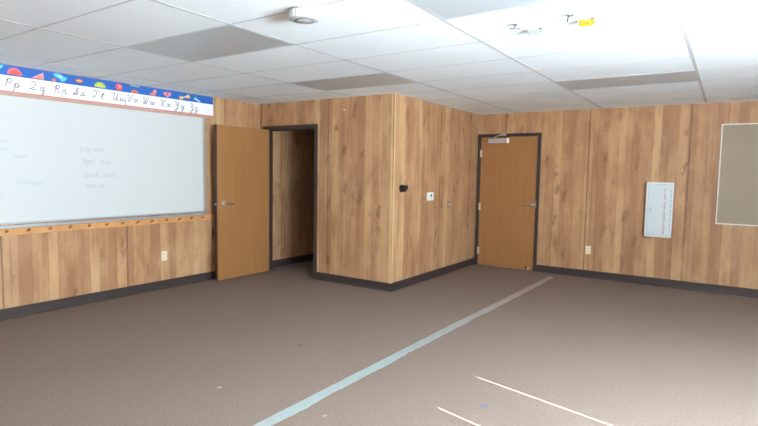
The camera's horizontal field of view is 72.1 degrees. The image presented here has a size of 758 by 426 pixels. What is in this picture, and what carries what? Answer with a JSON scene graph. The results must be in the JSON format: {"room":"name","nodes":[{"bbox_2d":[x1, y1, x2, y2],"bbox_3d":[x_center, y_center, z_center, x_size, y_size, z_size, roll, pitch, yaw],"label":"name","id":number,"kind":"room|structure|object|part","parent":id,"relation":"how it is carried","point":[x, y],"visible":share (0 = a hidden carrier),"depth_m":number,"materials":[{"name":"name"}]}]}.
{"room":"classroom","nodes":[
{"label":"classroom","id":0,"kind":"room"},
{"bbox_2d":[0,63,313,308],"bbox_3d":[-2.975,-0.268,5.681,0.120,2.424,9.362,4,5,34],"label":"wall","id":1,"kind":"structure","parent":0,"point":[36,267],"depth_m":6.14,"materials":[{"name":"brown wood"}]},
{"bbox_2d":[0,91,208,228],"bbox_3d":[-3.210,-0.510,5.141,0.062,1.258,3.716,4,5,34],"label":"whiteboard","id":2,"kind":"object","parent":1,"relation":"attached to","point":[62,159],"visible":1,"depth_m":5.49,"materials":[{"name":"white plastic"}]},
{"bbox_2d":[0,213,206,228],"bbox_3d":[-3.240,0.109,5.160,0.062,0.020,3.642,4,5,34],"label":"marker tray","id":3,"kind":"object","parent":2,"relation":"on","point":[179,214],"depth_m":5.48,"materials":[{"name":"silver metal"}]},
{"bbox_3d":[-3.215,-1.121,5.105,0.022,0.034,3.714,4,5,34],"label":"map rail","id":4,"kind":"part","parent":2,"relation":"part of","materials":[{"name":"white paper"}]},
{"bbox_3d":[-2.212,-0.601,6.666,0.016,1.238,0.058,4,5,34],"label":"wooden trim","id":5,"kind":"part","parent":2,"relation":"part of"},
{"bbox_2d":[0,64,212,115],"bbox_3d":[-3.124,-1.270,5.241,0.004,0.246,3.538,4,5,34],"label":"banner","id":6,"kind":"object","parent":1,"relation":"attached to","point":[16,79],"visible":1,"depth_m":5.48,"materials":[{"name":"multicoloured paper"}]},
{"bbox_2d":[7,68,21,75],"bbox_3d":[-3.389,-1.317,4.839,0.001,0.062,0.124,4,5,34],"label":"picture","id":7,"kind":"object","parent":6,"relation":"attached to","point":[10,71],"depth_m":4.84,"materials":[{"name":"red paper"}]},
{"bbox_2d":[32,73,43,79],"bbox_3d":[-3.281,-1.324,5.001,0.001,0.066,0.110,4,5,34],"label":"picture","id":8,"kind":"object","parent":6,"relation":"attached to","point":[35,76],"depth_m":5.00,"materials":[{"name":"pink"}]},
{"bbox_2d":[53,73,66,81],"bbox_3d":[-3.166,-1.344,5.170,0.001,0.078,0.130,4,5,34],"label":"picture","id":9,"kind":"object","parent":6,"relation":"attached to","point":[57,77],"depth_m":5.17,"materials":[{"name":"teal paper"}]},
{"bbox_2d":[94,82,105,87],"bbox_3d":[-2.946,-1.355,5.498,0.001,0.055,0.124,4,5,34],"label":"picture","id":10,"kind":"object","parent":6,"relation":"attached to","point":[96,84],"depth_m":5.50,"materials":[{"name":"yellow paper"}]},
{"bbox_2d":[0,214,213,235],"bbox_3d":[-3.209,0.155,5.207,0.067,0.066,3.830,4,5,34],"label":"peg rail","id":11,"kind":"object","parent":1,"relation":"attached to","point":[81,226],"visible":1,"depth_m":5.55,"materials":[{"name":"brown wood"}]},
{"bbox_2d":[0,271,214,320],"bbox_3d":[-3.598,0.959,4.748,0.022,0.102,6.748,4,5,34],"label":"baseboard","id":12,"kind":"structure","parent":1,"relation":"attached to","point":[35,308],"depth_m":5.61,"materials":[{"name":"grey rubber"}]},
{"bbox_2d":[161,251,166,260],"bbox_3d":[-2.575,0.514,6.244,0.010,0.116,0.072,4,5,34],"label":"wall outlet","id":13,"kind":"object","parent":1,"relation":"attached to","point":[164,253],"visible":1,"depth_m":6.24,"materials":[{"name":"beige plastic"}]},
{"bbox_2d":[273,253,312,267],"bbox_3d":[-0.988,0.703,8.625,0.022,0.102,2.374,4,5,34],"label":"baseboard","id":14,"kind":"structure","parent":1,"relation":"attached to","point":[286,261],"depth_m":8.10,"materials":[{"name":"grey rubber"}]},
{"bbox_2d":[260,93,399,282],"bbox_3d":[-0.739,-0.323,6.884,2.250,2.424,0.120,4,5,34],"label":"wall","id":15,"kind":"structure","parent":0,"point":[354,144],"depth_m":6.54,"materials":[{"name":"brown wood"}]},
{"bbox_2d":[214,124,317,280],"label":"door","id":16,"kind":"structure","parent":15,"relation":"in","point":[243,156],"depth_m":6.95,"materials":[{"name":"brown wood"}]},
{"bbox_3d":[-1.200,-0.171,7.205,1.007,2.056,0.148,4,5,34],"label":"frame","id":17,"kind":"part","parent":16,"relation":"part of","materials":[{"name":"brown metal"}]},
{"bbox_2d":[316,272,390,291],"bbox_3d":[-0.348,0.870,6.614,1.181,0.102,0.022,4,5,34],"label":"baseboard","id":18,"kind":"structure","parent":15,"relation":"attached to","point":[358,282],"depth_m":6.59,"materials":[{"name":"grey rubber"}]},
{"bbox_2d":[388,93,395,283],"bbox_3d":[0.159,-0.281,6.225,0.036,2.274,0.036,4,5,34],"label":"trim","id":19,"kind":"structure","parent":15,"relation":"attached to","point":[393,121],"depth_m":6.21,"materials":[{"name":"brown wood"}]},
{"bbox_2d":[0,260,757,425],"bbox_3d":[0.438,1.222,3.554,8.317,0.100,9.482,4,5,34],"label":"floor","id":20,"kind":"structure","parent":0,"point":[568,350],"depth_m":4.10,"materials":[{"name":"carpet"}]},
{"bbox_2d":[253,276,553,425],"bbox_3d":[0.669,1.075,4.842,0.108,0.002,6.252,4,5,35],"label":"tape","id":21,"kind":"object","parent":20,"relation":"on","point":[313,399],"visible":1,"depth_m":3.86,"materials":[{"name":"white plastic"}]},
{"bbox_2d":[0,0,757,114],"bbox_3d":[0.480,-1.217,3.365,8.317,0.054,9.482,4,5,34],"label":"ceiling","id":22,"kind":"structure","parent":0,"point":[476,64],"depth_m":3.93,"materials":[{"name":"tile"}]},
{"bbox_2d":[129,25,292,60],"bbox_3d":[-1.295,-1.270,3.952,1.191,0.001,0.582,4,5,34],"label":"recessed light","id":23,"kind":"object","parent":22,"relation":"in","point":[227,40],"visible":1,"depth_m":3.90,"materials":[{"name":"white plastic"}]},
{"bbox_2d":[288,5,319,23],"bbox_3d":[-0.438,-1.151,3.038,0.183,0.068,0.183,4,5,34],"label":"smoke detector","id":24,"kind":"object","parent":22,"relation":"attached to","point":[301,14],"visible":1,"depth_m":2.98,"materials":[{"name":"grey plastic"}]},
{"bbox_3d":[-0.437,-1.180,3.036,0.180,0.010,0.180,4,5,34],"label":"mounting plate","id":25,"kind":"part","parent":24,"relation":"part of","materials":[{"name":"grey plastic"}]},
{"bbox_2d":[294,73,413,90],"bbox_3d":[-0.275,-1.370,5.467,1.191,0.001,0.582,4,5,34],"label":"recessed light","id":26,"kind":"object","parent":22,"relation":"in","point":[379,79],"visible":1,"depth_m":5.43,"materials":[{"name":"white plastic"}]},
{"bbox_2d":[410,0,558,18],"bbox_3d":[0.729,-1.130,2.599,1.191,0.001,0.582,4,5,34],"label":"recessed light","id":27,"kind":"object","parent":22,"relation":"in","point":[445,9],"visible":1,"depth_m":2.90,"materials":[{"name":"white plastic"}]},
{"bbox_2d":[509,23,521,29],"bbox_3d":[0.847,-1.160,3.237,0.059,0.037,0.066,-2,6,-38],"label":"ceiling hook","id":28,"kind":"object","parent":22,"relation":"attached to","point":[514,24],"visible":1,"depth_m":3.23,"materials":[{"name":"grey plastic"}]},
{"bbox_2d":[528,28,542,35],"bbox_3d":[1.004,-1.160,3.338,0.092,0.046,0.024,3,5,22],"label":"tag","id":29,"kind":"object","parent":22,"relation":"hanging from","point":[532,32],"visible":1,"depth_m":3.33,"materials":[{"name":"grey paper"}]},
{"bbox_2d":[566,14,573,21],"bbox_3d":[1.104,-1.139,3.030,0.031,0.037,0.097,1,4,-4],"label":"ceiling hook","id":30,"kind":"object","parent":22,"relation":"attached to","point":[567,15],"visible":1,"depth_m":3.02,"materials":[{"name":"grey plastic"}]},
{"bbox_2d":[578,18,594,26],"bbox_3d":[1.243,-1.139,3.115,0.092,0.046,0.024,3,5,22],"label":"tag","id":31,"kind":"object","parent":22,"relation":"hanging from","point":[582,23],"visible":1,"depth_m":3.11,"materials":[{"name":"yellow paper"}]},
{"bbox_2d":[557,70,697,89],"bbox_3d":[2.429,-1.296,5.124,1.191,0.001,0.582,4,5,34],"label":"recessed light","id":32,"kind":"object","parent":22,"relation":"in","point":[684,76],"visible":1,"depth_m":5.09,"materials":[{"name":"white plastic"}]},
{"bbox_2d":[396,95,478,281],"bbox_3d":[0.841,-0.330,7.326,0.120,2.424,2.374,4,5,34],"label":"wall","id":33,"kind":"structure","parent":0,"point":[438,144],"depth_m":7.10,"materials":[{"name":"brown wood"}]},
{"bbox_2d":[399,185,407,192],"bbox_3d":[0.311,-0.298,6.377,0.058,0.096,0.145,4,5,34],"label":"wall bracket","id":34,"kind":"object","parent":33,"relation":"attached to","point":[402,188],"visible":1,"depth_m":6.33,"materials":[{"name":"black plastic"}]},
{"bbox_2d":[427,192,433,200],"bbox_3d":[0.687,-0.223,6.972,0.031,0.110,0.150,4,5,34],"label":"thermostat","id":35,"kind":"object","parent":33,"relation":"attached to","point":[430,195],"visible":1,"depth_m":6.95,"materials":[{"name":"white plastic"}]},
{"bbox_2d":[390,258,473,291],"bbox_3d":[0.844,0.835,7.324,0.022,0.102,2.502,4,5,34],"label":"baseboard","id":36,"kind":"structure","parent":33,"relation":"attached to","point":[419,278],"depth_m":7.10,"materials":[{"name":"grey rubber"}]},
{"bbox_2d":[447,200,450,208],"bbox_3d":[1.015,-0.124,7.482,0.020,0.115,0.110,4,5,34],"label":"light switch","id":37,"kind":"object","parent":33,"relation":"attached to","point":[448,201],"visible":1,"depth_m":7.46,"materials":[{"name":"brown plastic"}]},
{"bbox_2d":[474,101,757,288],"bbox_3d":[3.070,-0.292,7.333,8.317,2.424,0.120,4,5,34],"label":"wall","id":38,"kind":"structure","parent":0,"point":[597,165],"depth_m":7.01,"materials":[{"name":"brown wood"}]},
{"bbox_2d":[474,133,541,270],"bbox_3d":[1.930,-0.178,7.953,0.992,2.062,0.138,4,5,34],"label":"door","id":39,"kind":"structure","parent":38,"relation":"in","point":[508,165],"depth_m":7.98,"materials":[{"name":"brown wood"}]},
{"bbox_2d":[585,246,590,253],"bbox_3d":[2.966,0.525,7.380,0.072,0.116,0.010,4,5,34],"label":"wall outlet","id":40,"kind":"object","parent":38,"relation":"attached to","point":[588,248],"visible":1,"depth_m":7.38,"materials":[{"name":"beige plastic"}]},
{"bbox_2d":[536,265,757,297],"bbox_3d":[4.359,0.962,6.462,4.826,0.102,0.022,4,5,34],"label":"baseboard","id":41,"kind":"structure","parent":38,"relation":"attached to","point":[738,291],"depth_m":6.94,"materials":[{"name":"grey rubber"}]},
{"bbox_2d":[644,182,674,237],"bbox_3d":[3.666,-0.042,6.815,0.313,0.717,0.101,4,5,34],"label":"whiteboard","id":42,"kind":"object","parent":38,"relation":"attached to","point":[659,195],"visible":1,"depth_m":6.78,"materials":[{"name":"white plastic"}]},
{"bbox_2d":[715,123,757,225],"bbox_3d":[4.970,-0.428,5.961,1.815,1.237,0.020,4,5,34],"label":"tackboard","id":43,"kind":"object","parent":38,"relation":"attached to","point":[737,191],"visible":1,"depth_m":6.34,"materials":[{"name":"beige"}]}
]}

